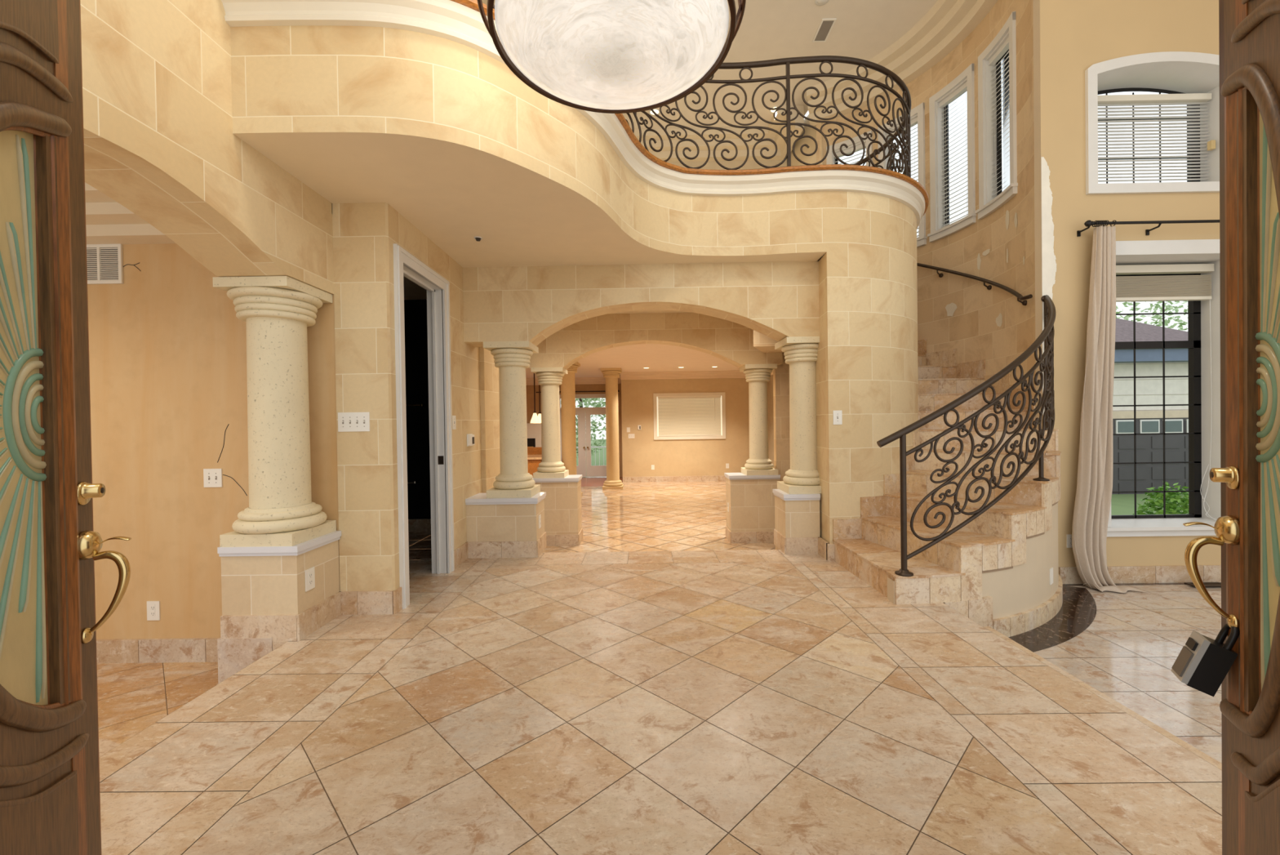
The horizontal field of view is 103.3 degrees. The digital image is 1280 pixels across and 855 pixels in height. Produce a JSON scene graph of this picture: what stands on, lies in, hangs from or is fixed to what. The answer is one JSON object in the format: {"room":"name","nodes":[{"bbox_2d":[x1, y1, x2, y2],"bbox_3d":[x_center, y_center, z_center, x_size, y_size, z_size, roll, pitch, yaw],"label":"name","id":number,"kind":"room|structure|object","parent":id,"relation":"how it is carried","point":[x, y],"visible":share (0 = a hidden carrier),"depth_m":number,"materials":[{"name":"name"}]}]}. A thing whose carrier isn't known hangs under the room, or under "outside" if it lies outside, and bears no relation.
{"room":"house entrance foyer","nodes":[
{"label":"house entrance foyer","id":0,"kind":"room"},
{"bbox_2d":[84,182,175,244],"bbox_3d":[-4.209,-1.323,1.464,3.600,0.320,3.690,-1,1,0],"label":"ceiling","id":1,"kind":"structure","parent":0,"point":[108,221],"depth_m":3.15,"materials":[{"name":"paint"}]},
{"bbox_2d":[97,662,217,756],"bbox_3d":[-3.991,1.563,1.490,3.947,0.001,3.686,-1,1,0],"label":"floor","id":2,"kind":"structure","parent":0,"point":[115,709],"depth_m":2.94,"materials":[{"name":"tile"}]},
{"bbox_2d":[217,530,341,684],"bbox_3d":[-2.179,1.100,3.100,0.473,0.845,0.420,-1,1,0],"label":"pedestal","id":3,"kind":"object","parent":2,"relation":"on","point":[266,604],"visible":0.7,"depth_m":2.91,"materials":[{"name":"stone"}]},
{"bbox_2d":[212,275,336,546],"bbox_3d":[-2.200,-0.090,3.091,0.474,1.535,0.474,-1,1,-3],"label":"column","id":4,"kind":"structure","parent":3,"relation":"on","point":[277,312],"depth_m":2.95,"materials":[{"name":"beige stone"}]},
{"bbox_2d":[305,566,315,591],"bbox_3d":[-1.961,0.900,3.014,0.008,0.125,0.078,-1,1,0],"label":"outlet","id":5,"kind":"object","parent":3,"relation":"attached to","point":[309,573],"visible":1,"depth_m":3.01,"materials":[{"name":"white plastic"}]},
{"bbox_2d":[80,0,333,293],"bbox_3d":[-2.213,-1.612,1.444,0.400,6.300,3.685,-1,1,0],"label":"wall","id":6,"kind":"structure","parent":0,"point":[160,142],"depth_m":2.30,"materials":[{"name":"beige stone"}]},
{"bbox_2d":[87,243,340,639],"bbox_3d":[-3.989,0.039,1.476,4.000,3.050,3.691,-1,1,0],"label":"wall","id":7,"kind":"structure","parent":0,"point":[167,346],"depth_m":3.31,"materials":[{"name":"paint"}]},
{"bbox_2d":[86,244,123,284],"bbox_3d":[-3.521,-1.062,3.299,0.300,0.255,0.012,-1,1,0],"label":"air vent","id":8,"kind":"object","parent":7,"relation":"in","point":[104,262],"visible":0.65,"depth_m":3.30,"materials":[{"name":"white plastic"}]},
{"bbox_2d":[146,600,159,620],"bbox_3d":[-3.190,1.200,3.322,0.082,0.125,0.008,-1,1,0],"label":"outlet","id":9,"kind":"object","parent":7,"relation":"attached to","point":[153,606],"visible":1,"depth_m":3.32,"materials":[{"name":"white plastic"}]},
{"bbox_2d":[96,637,218,662],"bbox_3d":[-3.712,1.468,3.321,3.516,0.150,0.022,-1,1,0],"label":"baseboard","id":10,"kind":"structure","parent":7,"relation":"attached to","point":[186,649],"depth_m":3.31,"materials":[{"name":"stone"}]},
{"bbox_2d":[203,468,222,487],"bbox_3d":[-2.790,0.329,3.306,0.118,0.120,0.017,-1,1,0],"label":"switch plate","id":11,"kind":"object","parent":7,"relation":"attached to","point":[212,477],"visible":1,"depth_m":3.31,"materials":[{"name":"white plastic"}]},
{"bbox_2d":[337,412,369,431],"bbox_3d":[-1.853,-0.035,3.290,0.204,0.123,0.017,-1,1,0],"label":"switch plate","id":12,"kind":"object","parent":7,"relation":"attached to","point":[347,421],"visible":1,"depth_m":3.28,"materials":[{"name":"white plastic"}]},
{"bbox_2d":[339,537,834,614],"bbox_3d":[-0.126,1.110,3.967,3.655,0.148,1.370,-1,1,0],"label":"baseboard","id":13,"kind":"structure","parent":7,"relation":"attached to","point":[378,602],"depth_m":3.30,"materials":[{"name":"stone"}]},
{"bbox_2d":[403,275,426,299],"bbox_3d":[-2.536,-1.452,4.580,1.700,0.001,2.550,-1,1,0],"label":"ceiling","id":14,"kind":"structure","parent":0,"point":[412,291],"depth_m":5.44,"materials":[{"name":"paint"}]},
{"bbox_2d":[332,202,500,591],"bbox_3d":[-1.725,0.068,4.486,0.354,3.070,2.397,-1,1,3],"label":"wall","id":15,"kind":"structure","parent":0,"point":[365,234],"depth_m":3.30,"materials":[{"name":"beige stone"}]},
{"bbox_2d":[393,243,454,608],"bbox_3d":[-1.662,-0.007,3.823,0.158,2.430,0.900,-1,1,0],"label":"trim","id":16,"kind":"structure","parent":15,"relation":"attached to","point":[406,264],"depth_m":4.17,"materials":[{"name":"white paint"}]},
{"bbox_2d":[437,455,444,464],"bbox_3d":[-1.642,0.269,4.179,0.045,0.070,0.005,-1,1,0],"label":"latch plate","id":17,"kind":"object","parent":16,"relation":"attached to","point":[441,461],"visible":1,"depth_m":4.18,"materials":[{"name":"brown metal"}]},
{"bbox_2d":[452,415,456,429],"bbox_3d":[-1.603,-0.043,4.382,0.017,0.120,0.075,-1,1,0],"label":"switch plate","id":18,"kind":"object","parent":15,"relation":"attached to","point":[454,422],"visible":0.98,"depth_m":4.38,"materials":[{"name":"white plastic"}]},
{"bbox_2d":[466,433,474,446],"bbox_3d":[-1.592,0.118,4.773,0.028,0.115,0.140,-1,1,0],"label":"thermostat","id":19,"kind":"object","parent":15,"relation":"attached to","point":[470,437],"visible":1,"depth_m":4.73,"materials":[{"name":"white plastic"}]},
{"bbox_2d":[404,299,431,519],"bbox_3d":[-2.517,-0.132,4.588,1.700,2.690,2.460,-1,1,0],"label":"wall","id":20,"kind":"structure","parent":0,"point":[415,310],"depth_m":5.82,"materials":[{"name":"black paint"}]},
{"bbox_2d":[408,518,439,577],"bbox_3d":[-2.480,1.138,4.601,1.738,0.151,2.458,-1,1,0],"label":"floor","id":21,"kind":"structure","parent":0,"point":[418,529],"depth_m":5.42,"materials":[{"name":"stone"}]},
{"bbox_2d":[233,132,826,313],"bbox_3d":[-0.185,-1.493,4.782,3.600,0.001,4.610,-1,1,0],"label":"ceiling","id":22,"kind":"structure","parent":0,"point":[454,193],"depth_m":3.25,"materials":[{"name":"paint"}]},
{"bbox_2d":[230,26,916,269],"bbox_3d":[0.723,-1.775,4.131,1.878,0.550,6.088,0,1,42],"label":"wall","id":23,"kind":"structure","parent":0,"point":[285,78],"depth_m":2.75,"materials":[{"name":"beige stone"}]},
{"bbox_2d":[221,0,924,261],"bbox_3d":[0.752,-2.093,4.114,1.978,0.146,6.217,0,1,42],"label":"trim","id":24,"kind":"structure","parent":23,"relation":"attached to","point":[449,20],"depth_m":2.66,"materials":[{"name":"white paint"}]},
{"bbox_2d":[525,383,622,476],"bbox_3d":[-2.822,0.065,10.123,4.600,3.000,10.200,-1,1,0],"label":"wall","id":25,"kind":"structure","parent":0,"point":[530,388],"depth_m":15.21,"materials":[{"name":"beige paint"}]},
{"bbox_2d":[526,422,541,447],"bbox_3d":[-3.362,0.550,15.164,0.830,1.350,0.125,-1,1,0],"label":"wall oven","id":26,"kind":"object","parent":25,"relation":"attached to","point":[534,429],"visible":0.22,"depth_m":15.15,"materials":[{"name":"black metal"}]},
{"bbox_2d":[536,390,619,392],"bbox_3d":[-1.858,-1.067,15.133,2.485,0.070,0.123,-1,1,0],"label":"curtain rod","id":27,"kind":"object","parent":25,"relation":"attached to","point":[605,390],"visible":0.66,"depth_m":15.09,"materials":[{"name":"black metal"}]},
{"bbox_2d":[559,393,606,476],"bbox_3d":[-1.880,0.253,15.233,2.100,2.500,0.170,-1,1,0],"label":"door","id":28,"kind":"structure","parent":25,"relation":"in","point":[584,468],"depth_m":15.22,"materials":[{"name":"white paint"}]},
{"bbox_2d":[525,369,773,385],"bbox_3d":[0.711,-1.387,12.755,11.783,0.170,5.172,0,1,44],"label":"crown molding","id":29,"kind":"structure","parent":25,"relation":"attached to","point":[687,374],"depth_m":13.62,"materials":[{"name":"paint"}]},
{"bbox_2d":[331,114,822,209],"bbox_3d":[0.162,-3.165,6.009,5.125,3.450,5.520,-1,1,0],"label":"wall","id":30,"kind":"structure","parent":0,"point":[811,159],"depth_m":8.64,"materials":[{"name":"paint"}]},
{"bbox_2d":[450,0,928,260],"bbox_3d":[0.736,-2.186,4.123,2.035,0.040,6.275,0,1,42],"label":"trim","id":31,"kind":"structure","parent":30,"relation":"attached to","point":[473,4],"depth_m":4.29,"materials":[{"name":"brown wood"}]},
{"bbox_2d":[493,4,911,177],"bbox_3d":[0.683,-2.712,4.095,6.037,1.012,1.587,-1,1,-45],"label":"balcony railing","id":32,"kind":"object","parent":31,"relation":"on","point":[905,147],"visible":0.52,"depth_m":4.46,"materials":[{"name":"brown metal"}]},
{"bbox_2d":[481,0,998,162],"bbox_3d":[0.893,-4.663,4.099,5.860,0.340,9.100,-1,1,0],"label":"crown molding","id":33,"kind":"structure","parent":30,"relation":"attached to","point":[948,23],"depth_m":7.00,"materials":[{"name":"paint"}]},
{"bbox_2d":[408,480,775,559],"bbox_3d":[-0.707,1.541,9.321,8.788,0.001,8.988,-1,1,0],"label":"floor","id":34,"kind":"structure","parent":0,"point":[714,545],"depth_m":8.45,"materials":[{"name":"tile"}]},
{"bbox_2d":[465,492,546,558],"bbox_3d":[-1.259,1.120,4.840,0.664,0.945,0.402,-1,1,0],"label":"pedestal","id":35,"kind":"object","parent":34,"relation":"on","point":[497,527],"visible":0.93,"depth_m":4.66,"materials":[{"name":"stone"}]},
{"bbox_2d":[483,341,540,497],"bbox_3d":[-1.219,-0.073,4.874,0.422,1.440,0.422,-1,1,0],"label":"column","id":36,"kind":"structure","parent":35,"relation":"on","point":[512,358],"depth_m":4.75,"materials":[{"name":"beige stone"}]},
{"bbox_2d":[527,446,542,475],"bbox_3d":[-2.827,1.007,10.952,2.050,1.100,1.160,-1,1,0],"label":"kitchen island","id":37,"kind":"object","parent":34,"relation":"on","point":[534,455],"visible":0.05,"depth_m":10.43,"materials":[{"name":"brown wood"}]},
{"bbox_2d":[527,453,542,459],"bbox_3d":[-2.833,0.638,10.923,2.050,0.040,1.110,-1,1,0],"label":"island countertop","id":38,"kind":"structure","parent":37,"relation":"on","point":[533,456],"depth_m":10.54,"materials":[{"name":"beige stone"}]},
{"bbox_2d":[532,474,582,546],"bbox_3d":[-1.119,1.121,6.929,0.625,0.900,0.422,-1,1,0],"label":"pedestal","id":39,"kind":"object","parent":34,"relation":"on","point":[562,500],"visible":0.73,"depth_m":6.74,"materials":[{"name":"stone"}]},
{"bbox_2d":[530,367,568,478],"bbox_3d":[-1.223,-0.064,6.939,0.422,1.472,0.422,-1,1,0],"label":"column","id":40,"kind":"structure","parent":39,"relation":"on","point":[551,466],"depth_m":6.82,"materials":[{"name":"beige stone"}]},
{"bbox_2d":[560,361,582,495],"bbox_3d":[-1.579,0.057,11.213,0.508,2.960,0.508,-1,1,0],"label":"column","id":41,"kind":"structure","parent":34,"relation":"on","point":[567,386],"depth_m":11.07,"materials":[{"name":"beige stone"}]},
{"bbox_2d":[600,368,623,489],"bbox_3d":[-0.689,0.030,12.606,0.508,2.960,0.508,-1,1,0],"label":"column","id":42,"kind":"structure","parent":34,"relation":"on","point":[611,375],"depth_m":12.46,"materials":[{"name":"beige stone"}]},
{"bbox_2d":[724,472,780,542],"bbox_3d":[1.529,1.082,6.918,0.680,0.900,0.402,-1,1,0],"label":"pedestal","id":43,"kind":"object","parent":34,"relation":"on","point":[750,517],"visible":0.84,"depth_m":6.74,"materials":[{"name":"stone"}]},
{"bbox_2d":[739,363,777,475],"bbox_3d":[1.617,-0.105,6.917,0.422,1.472,0.422,-1,1,0],"label":"column","id":44,"kind":"structure","parent":43,"relation":"on","point":[757,375],"depth_m":6.80,"materials":[{"name":"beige stone"}]},
{"bbox_2d":[772,488,820,553],"bbox_3d":[1.485,1.080,4.821,0.335,0.945,0.397,-1,1,0],"label":"pedestal","id":45,"kind":"object","parent":34,"relation":"on","point":[797,530],"visible":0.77,"depth_m":4.64,"materials":[{"name":"stone"}]},
{"bbox_2d":[774,336,821,493],"bbox_3d":[1.566,-0.114,4.853,0.422,1.440,0.422,-1,1,0],"label":"column","id":46,"kind":"structure","parent":45,"relation":"on","point":[800,353],"depth_m":4.73,"materials":[{"name":"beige stone"}]},
{"bbox_2d":[581,476,622,486],"bbox_3d":[-2.770,1.550,14.187,4.600,0.052,2.300,-1,1,0],"label":"floor","id":47,"kind":"structure","parent":0,"point":[585,481],"depth_m":14.14,"materials":[{"name":"brown tile"}]},
{"bbox_2d":[525,343,740,377],"bbox_3d":[-0.844,-1.479,10.133,8.600,0.110,10.320,-1,1,0],"label":"ceiling","id":48,"kind":"structure","parent":0,"point":[657,357],"depth_m":11.08,"materials":[{"name":"paint"}]},
{"bbox_2d":[530,373,539,422],"bbox_3d":[-1.896,-0.734,9.108,0.170,1.310,0.170,-1,1,0],"label":"pendant light","id":49,"kind":"object","parent":48,"relation":"hanging from","point":[535,419],"visible":0.97,"depth_m":9.09,"materials":[{"name":"white glass"}]},
{"bbox_2d":[537,384,541,422],"bbox_3d":[-1.937,-0.740,9.758,0.170,1.310,0.170,-1,1,0],"label":"pendant light","id":50,"kind":"object","parent":48,"relation":"hanging from","point":[540,412],"visible":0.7,"depth_m":9.75,"materials":[{"name":"white glass"}]},
{"bbox_2d":[462,261,819,346],"bbox_3d":[0.020,-1.154,4.809,3.320,0.685,0.320,-1,1,0],"label":"wall","id":51,"kind":"structure","parent":0,"point":[777,300],"depth_m":4.65,"materials":[{"name":"beige stone"}]},
{"bbox_2d":[528,312,782,368],"bbox_3d":[0.201,-1.168,6.878,3.370,0.700,0.300,-1,1,0],"label":"wall","id":52,"kind":"structure","parent":0,"point":[731,342],"depth_m":6.73,"materials":[{"name":"beige stone"}]},
{"bbox_2d":[98,549,1222,854],"bbox_3d":[-0.011,1.199,2.212,4.017,0.001,5.197,-1,1,0],"label":"floor","id":53,"kind":"structure","parent":0,"point":[717,773],"depth_m":1.96,"materials":[{"name":"tile"}]},
{"bbox_2d":[0,0,131,854],"bbox_3d":[-1.104,0.002,0.808,0.128,2.428,0.913,-1,1,-25],"label":"door","id":54,"kind":"structure","parent":53,"relation":"on","point":[50,792],"depth_m":1.07,"materials":[{"name":"brown wood"}]},
{"bbox_2d":[1182,0,1279,854],"bbox_3d":[1.137,-0.030,0.823,0.128,2.428,0.945,-1,1,30],"label":"door","id":55,"kind":"structure","parent":53,"relation":"on","point":[1247,530],"depth_m":1.10,"materials":[{"name":"brown wood"}]},
{"bbox_2d":[1170,622,1239,696],"bbox_3d":[1.321,0.531,1.184,0.101,0.167,0.062,-1,1,30],"label":"box","id":56,"kind":"object","parent":55,"relation":"attached to","point":[1202,664],"visible":1,"depth_m":1.17,"materials":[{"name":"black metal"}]},
{"bbox_2d":[1171,645,1194,676],"bbox_3d":[1.288,0.555,1.203,0.004,0.062,0.046,22,12,28],"label":"shutter","id":57,"kind":"object","parent":56,"relation":"hanging from","point":[1185,655],"depth_m":1.20,"materials":[{"name":"grey plastic"}]},
{"bbox_2d":[99,611,1222,769],"bbox_3d":[0.015,1.402,2.514,4.550,0.409,5.800,-1,1,0],"label":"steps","id":58,"kind":"structure","parent":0,"point":[1210,759],"depth_m":2.39,"materials":[{"name":"stone"}]},
{"bbox_2d":[100,550,1222,854],"bbox_3d":[-0.009,1.351,2.211,4.010,0.296,5.195,-1,1,0],"label":"platform","id":59,"kind":"object","parent":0,"point":[973,736],"visible":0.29,"depth_m":1.98,"materials":[{"name":"tile"}]},
{"bbox_2d":[621,377,749,479],"bbox_3d":[1.460,-0.039,14.490,3.900,3.000,1.400,-1,1,0],"label":"wall","id":60,"kind":"structure","parent":0,"point":[670,457],"depth_m":13.79,"materials":[{"name":"paint"}]},
{"bbox_2d":[622,475,725,482],"bbox_3d":[1.473,1.393,13.796,3.894,0.150,0.015,-1,1,0],"label":"baseboard","id":61,"kind":"structure","parent":60,"relation":"attached to","point":[711,477],"depth_m":13.79,"materials":[{"name":"stone"}]},
{"bbox_2d":[653,391,725,439],"bbox_3d":[1.346,-0.310,13.773,1.950,1.260,0.030,-1,1,0],"label":"window","id":62,"kind":"structure","parent":60,"relation":"in","point":[722,394],"depth_m":13.76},
{"bbox_2d":[657,395,720,435],"bbox_3d":[1.346,-0.310,13.759,1.710,1.070,0.038,-1,1,0],"label":"window blind","id":63,"kind":"object","parent":62,"relation":"attached to","point":[666,428],"visible":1,"depth_m":13.76,"materials":[{"name":"beige plastic"}]},
{"bbox_2d":[767,374,773,467],"bbox_3d":[3.430,-0.030,10.475,0.100,3.000,6.600,-1,1,0],"label":"wall","id":64,"kind":"structure","parent":0,"point":[770,384],"depth_m":13.16,"materials":[{"name":"beige paint"}]},
{"bbox_2d":[753,329,790,480],"bbox_3d":[-1.524,0.044,6.607,7.250,3.070,0.890,-1,1,0],"label":"wall","id":65,"kind":"structure","parent":0,"point":[763,343],"depth_m":6.90,"materials":[{"name":"stone"}]},
{"bbox_2d":[613,0,937,128],"bbox_3d":[2.761,-4.860,4.108,10.400,0.001,9.150,-1,1,0],"label":"ceiling","id":66,"kind":"structure","parent":0,"point":[769,29],"depth_m":6.45,"materials":[{"name":"paint"}]},
{"bbox_2d":[476,0,746,113],"bbox_3d":[-0.128,-3.106,1.971,1.024,3.383,1.024,-1,1,-20],"label":"bowl light","id":67,"kind":"object","parent":66,"relation":"hanging from","point":[660,52],"visible":1,"depth_m":1.93,"materials":[{"name":"white glass"}]},
{"bbox_2d":[648,108,660,115],"bbox_3d":[0.224,-4.852,7.802,0.189,0.008,0.189,-1,1,0],"label":"recessed light","id":68,"kind":"object","parent":66,"relation":"in","point":[656,110],"visible":0.66,"depth_m":7.80,"materials":[{"name":"white paint"}]},
{"bbox_2d":[814,0,829,5],"bbox_3d":[2.074,-4.852,5.758,0.168,0.024,0.168,-1,1,0],"label":"smoke detector","id":69,"kind":"object","parent":66,"relation":"attached to","point":[819,2],"visible":1,"depth_m":5.78,"materials":[{"name":"white paint"}]},
{"bbox_2d":[812,18,836,42],"bbox_3d":[2.257,-4.866,6.217,0.170,0.012,0.360,-1,1,0],"label":"ceiling vent","id":70,"kind":"object","parent":66,"relation":"in","point":[826,25],"visible":1,"depth_m":6.21,"materials":[{"name":"white plastic"}]},
{"bbox_2d":[815,251,918,543],"bbox_3d":[2.293,-0.002,5.661,1.300,3.070,2.556,-1,1,0],"label":"wall","id":71,"kind":"structure","parent":0,"point":[867,364],"depth_m":4.44,"materials":[{"name":"beige stone"}]},
{"bbox_2d":[832,410,842,424],"bbox_3d":[1.710,-0.087,4.380,0.078,0.122,0.017,-1,1,-3],"label":"switch plate","id":72,"kind":"object","parent":71,"relation":"attached to","point":[837,415],"visible":1,"depth_m":4.38,"materials":[{"name":"white plastic"}]},
{"bbox_2d":[816,0,1035,406],"bbox_3d":[3.332,-1.738,6.268,1.324,6.300,3.162,-1,1,-34],"label":"wall","id":73,"kind":"structure","parent":0,"point":[960,313],"depth_m":5.71,"materials":[{"name":"paint"}]},
{"bbox_2d":[826,130,872,166],"bbox_3d":[3.075,-3.263,7.392,0.684,1.815,0.230,0,1,40],"label":"window","id":74,"kind":"structure","parent":73,"relation":"in","point":[830,159],"depth_m":7.36,"materials":[{"name":"white paint"}]},
{"bbox_2d":[834,142,866,165],"bbox_3d":[3.087,-3.271,7.407,0.472,1.587,0.072,0,1,40],"label":"window blind","id":75,"kind":"object","parent":74,"relation":"attached to","point":[858,148],"visible":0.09,"depth_m":7.38,"materials":[{"name":"white paint"}]},
{"bbox_2d":[877,102,927,247],"bbox_3d":[3.553,-3.265,6.827,0.230,1.815,0.684,-1,1,-31],"label":"window","id":76,"kind":"structure","parent":73,"relation":"in","point":[918,111],"depth_m":6.56,"materials":[{"name":"white paint"}]},
{"bbox_2d":[886,116,918,238],"bbox_3d":[3.570,-3.273,6.837,0.072,1.587,0.472,-1,1,-31],"label":"window blind","id":77,"kind":"object","parent":76,"relation":"attached to","point":[914,122],"visible":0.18,"depth_m":6.71,"materials":[{"name":"white paint"}]},
{"bbox_2d":[927,63,976,242],"bbox_3d":[3.825,-3.262,6.138,0.230,1.815,0.684,-1,1,-12],"label":"window","id":78,"kind":"structure","parent":73,"relation":"in","point":[935,113],"depth_m":6.35,"materials":[{"name":"white paint"}]},
{"bbox_2d":[938,82,968,228],"bbox_3d":[3.844,-3.271,6.142,0.072,1.587,0.472,-1,1,-12],"label":"window blind","id":79,"kind":"object","parent":78,"relation":"attached to","point":[962,89],"visible":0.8,"depth_m":6.19,"materials":[{"name":"white paint"}]},
{"bbox_2d":[975,11,1017,219],"bbox_3d":[3.860,-3.256,5.388,0.230,1.815,0.688,-1,1,7],"label":"window","id":80,"kind":"structure","parent":73,"relation":"in","point":[989,144],"depth_m":5.60,"materials":[{"name":"white paint"}]},
{"bbox_2d":[988,36,1009,197],"bbox_3d":[3.879,-3.264,5.386,0.072,1.587,0.476,-1,1,7],"label":"window blind","id":81,"kind":"object","parent":80,"relation":"attached to","point":[1004,48],"visible":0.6,"depth_m":5.45,"materials":[{"name":"white paint"}]},
{"bbox_2d":[1032,0,1042,428],"bbox_3d":[3.617,-2.327,4.611,0.001,5.100,0.080,-1,1,0],"label":"wall","id":82,"kind":"structure","parent":0,"point":[1036,3],"depth_m":4.61,"materials":[{"name":"beige paint"}]},
{"bbox_2d":[1033,584,1222,763],"bbox_3d":[5.020,1.426,2.096,6.031,0.001,5.036,-1,1,0],"label":"floor","id":83,"kind":"structure","parent":0,"point":[1143,673],"depth_m":3.23,"materials":[{"name":"tile"}]},
{"bbox_2d":[832,338,1062,636],"bbox_3d":[2.941,-0.030,5.249,1.985,2.915,4.422,-1,1,16],"label":"staircase","id":84,"kind":"structure","parent":83,"relation":"on","point":[993,571],"depth_m":3.87,"materials":[{"name":"stone"}]},
{"bbox_2d":[876,294,1056,576],"bbox_3d":[2.746,-0.123,3.849,2.510,2.162,0.434,-1,1,-32],"label":"stair railing","id":85,"kind":"object","parent":84,"relation":"on","point":[1046,366],"visible":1,"depth_m":3.50,"materials":[{"name":"brown metal"}]},
{"bbox_2d":[1049,567,1053,584],"bbox_3d":[3.151,1.137,3.881,0.075,0.120,0.006,-1,1,-39],"label":"outlet","id":86,"kind":"object","parent":84,"relation":"attached to","point":[1051,568],"visible":1,"depth_m":3.87,"materials":[{"name":"white plastic"}]},
{"bbox_2d":[1071,226,1148,592],"bbox_3d":[4.073,-0.173,4.412,0.476,3.168,0.215,-1,1,0],"label":"curtain","id":87,"kind":"object","parent":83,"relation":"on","point":[1092,503],"visible":1,"depth_m":4.44,"materials":[{"name":"fabric"}]},
{"bbox_2d":[1184,582,1221,586],"bbox_3d":[5.005,1.386,4.476,0.300,0.012,0.090,-1,1,0],"label":"floor vent","id":88,"kind":"object","parent":83,"relation":"in","point":[1206,584],"visible":0.74,"depth_m":4.47,"materials":[{"name":"brown metal"}]},
{"bbox_2d":[1040,0,1221,566],"bbox_3d":[5.806,-1.744,3.050,4.386,6.300,3.020,-1,1,0],"label":"wall","id":89,"kind":"structure","parent":0,"point":[1076,35],"depth_m":4.57,"materials":[{"name":"yellow paint"}]},
{"bbox_2d":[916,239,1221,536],"bbox_3d":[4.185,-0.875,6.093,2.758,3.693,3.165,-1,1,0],"label":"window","id":90,"kind":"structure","parent":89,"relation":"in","point":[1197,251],"depth_m":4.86,"materials":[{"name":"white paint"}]},
{"bbox_2d":[1115,263,1216,519],"bbox_3d":[4.836,-0.325,4.765,1.167,2.413,0.171,-1,1,0],"label":"window blind","id":91,"kind":"object","parent":90,"relation":"attached to","point":[1169,287],"visible":0.65,"depth_m":4.78,"materials":[{"name":"white paint"}]},
{"bbox_2d":[1066,533,1072,547],"bbox_3d":[3.910,1.029,4.597,0.075,0.120,0.008,-1,1,0],"label":"outlet","id":92,"kind":"object","parent":89,"relation":"attached to","point":[1068,535],"visible":0.66,"depth_m":4.59,"materials":[{"name":"white plastic"}]},
{"bbox_2d":[1058,564,1221,583],"bbox_3d":[5.953,1.312,4.580,4.296,0.155,0.016,-1,1,0],"label":"baseboard","id":93,"kind":"structure","parent":89,"relation":"attached to","point":[1172,573],"depth_m":4.58,"materials":[{"name":"stone"}]},
{"bbox_2d":[1076,219,1219,236],"bbox_3d":[5.109,-1.788,4.490,2.400,0.100,0.147,-1,1,0],"label":"curtain rod","id":94,"kind":"object","parent":89,"relation":"attached to","point":[1087,224],"visible":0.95,"depth_m":4.44,"materials":[{"name":"black metal"}]},
{"bbox_2d":[1084,51,1219,195],"bbox_3d":[4.747,-2.732,4.729,1.470,1.245,0.400,-1,1,0],"label":"window","id":95,"kind":"structure","parent":89,"relation":"in","point":[1168,72],"depth_m":4.61,"materials":[{"name":"white paint"}]},
{"bbox_2d":[1097,93,1215,182],"bbox_3d":[4.753,-2.670,4.784,1.250,0.920,0.090,-1,1,0],"label":"window blind","id":96,"kind":"object","parent":95,"relation":"attached to","point":[1197,98],"visible":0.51,"depth_m":4.79,"materials":[{"name":"white paint"}]},
{"label":"outside","id":97,"kind":"structure","parent":0,"visible":0},
{"bbox_2d":[576,439,1188,515],"bbox_3d":[10.311,1.511,37.740,100.000,0.400,64.400,-1,1,0],"label":"ground","id":98,"kind":"structure","parent":97,"point":[1121,504],"depth_m":12.74,"materials":[{"name":"green plant"}]},
{"bbox_2d":[575,397,605,457],"bbox_3d":[-2.837,-1.472,24.000,3.185,7.028,2.991,-1,1,0],"label":"tree","id":99,"kind":"object","parent":98,"relation":"on","point":[580,401],"visible":0.12,"depth_m":23.80,"materials":[{"name":"green plant"}]},
{"bbox_2d":[1111,318,1188,493],"bbox_3d":[12.338,-1.231,16.897,8.250,6.180,7.000,-1,1,0],"label":"neighboring house","id":100,"kind":"structure","parent":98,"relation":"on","point":[1148,362],"depth_m":13.83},
{"bbox_2d":[1115,301,1186,330],"bbox_3d":[24.111,-3.045,24.929,4.632,9.396,4.753,-1,1,0],"label":"tree","id":101,"kind":"object","parent":98,"relation":"on","point":[1124,304],"visible":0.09,"depth_m":24.23,"materials":[{"name":"green plant"}]},
{"bbox_2d":[1132,481,1188,514],"bbox_3d":[6.637,1.198,6.372,0.740,1.037,0.708,-1,1,0],"label":"shrub","id":102,"kind":"object","parent":98,"relation":"on","point":[1171,508],"visible":0.25,"depth_m":6.33,"materials":[{"name":"green plant"}]},
{"bbox_2d":[1143,300,1187,331],"bbox_3d":[29.124,-3.376,26.836,4.699,9.842,4.641,-1,1,0],"label":"tree","id":103,"kind":"object","parent":98,"relation":"on","point":[1178,320],"visible":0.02,"depth_m":27.22,"materials":[{"name":"green plant"}]},
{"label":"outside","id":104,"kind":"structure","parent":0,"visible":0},
{"bbox_3d":[-2.345,1.820,16.836,7.000,0.050,2.800,-1,1,0],"label":"deck","id":105,"kind":"object","parent":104,"visible":0},
{"bbox_2d":[576,445,606,465],"bbox_3d":[-2.345,1.233,18.031,6.000,1.100,0.040,-1,1,0],"label":"deck railing","id":106,"kind":"object","parent":105,"relation":"on","point":[603,446],"visible":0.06,"depth_m":18.01,"materials":[{"name":"white paint"}]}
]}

